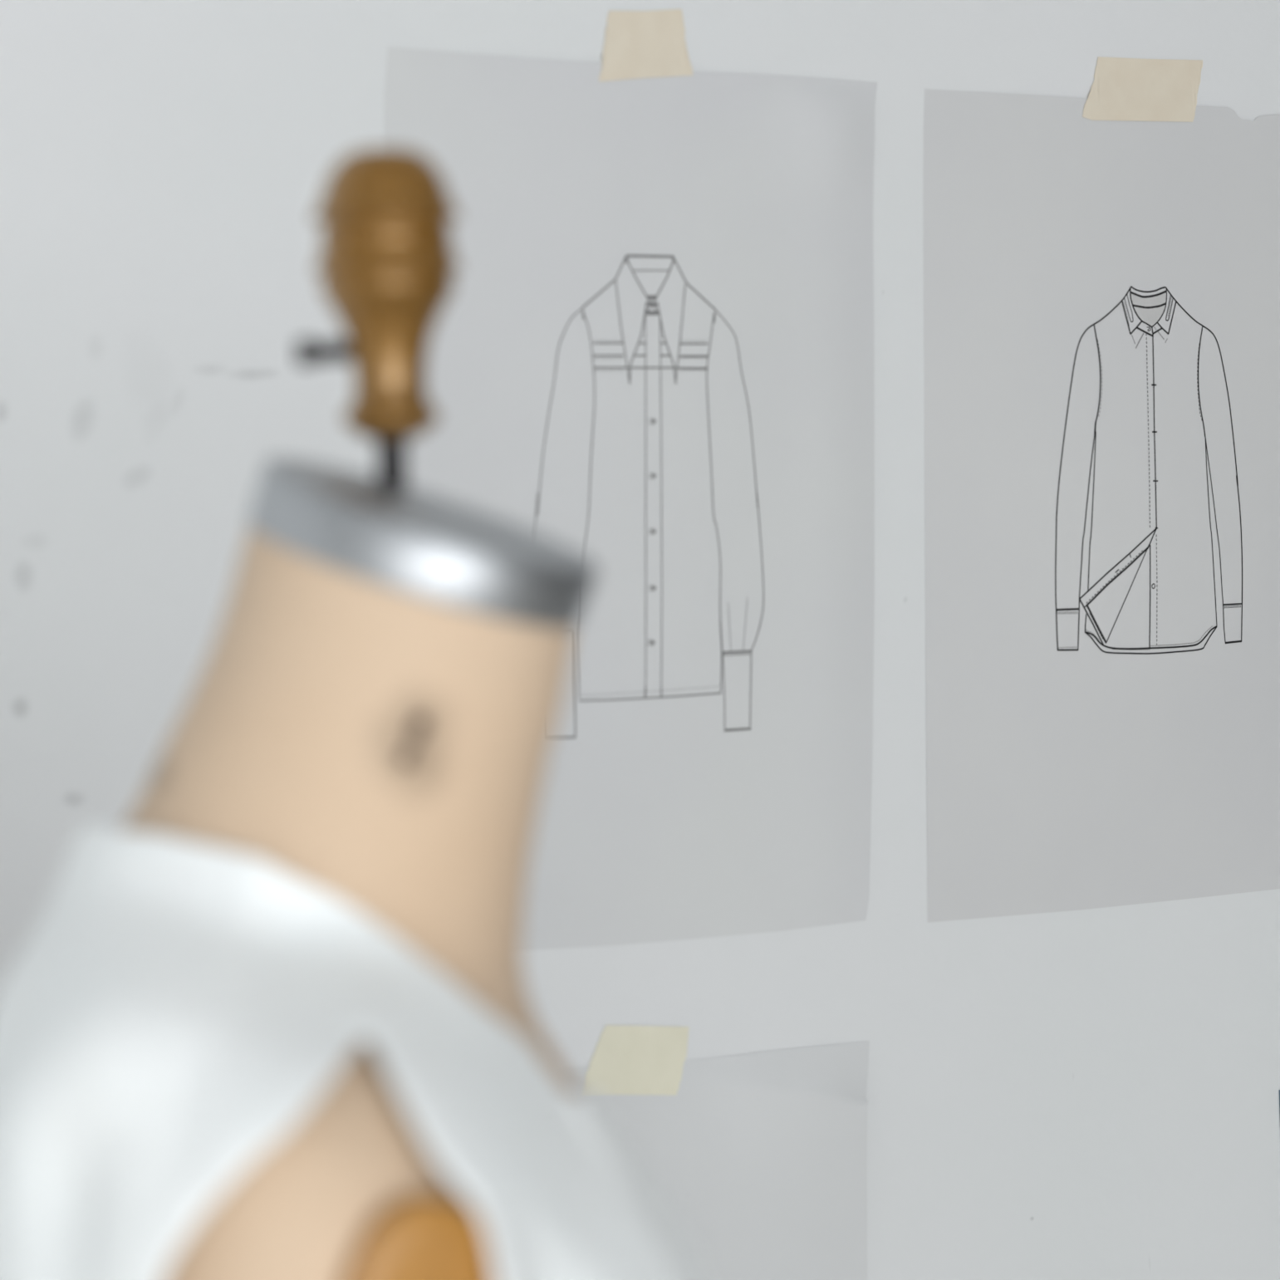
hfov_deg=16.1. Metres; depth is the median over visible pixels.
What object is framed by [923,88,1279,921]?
paper sheet
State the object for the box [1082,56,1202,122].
tape
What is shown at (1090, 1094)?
wall
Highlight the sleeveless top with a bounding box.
[0,819,708,1279]
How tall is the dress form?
1.590 m
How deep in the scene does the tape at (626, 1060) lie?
2.20 m
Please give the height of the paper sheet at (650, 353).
0.424 m
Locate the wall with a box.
[0,0,1279,1279]
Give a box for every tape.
[582,1024,688,1094]
[598,9,692,81]
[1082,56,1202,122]
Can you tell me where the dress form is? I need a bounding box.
[119,147,598,1279]
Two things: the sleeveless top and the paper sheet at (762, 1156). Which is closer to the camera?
the sleeveless top
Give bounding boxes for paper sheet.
[383,46,877,951]
[566,1040,869,1279]
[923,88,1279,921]
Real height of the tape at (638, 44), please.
0.038 m
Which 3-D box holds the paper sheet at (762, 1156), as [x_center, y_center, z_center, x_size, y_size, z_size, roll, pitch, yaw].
[0.004,0.423,2.207,0.298,0.441,0.006,-2,3,-38]

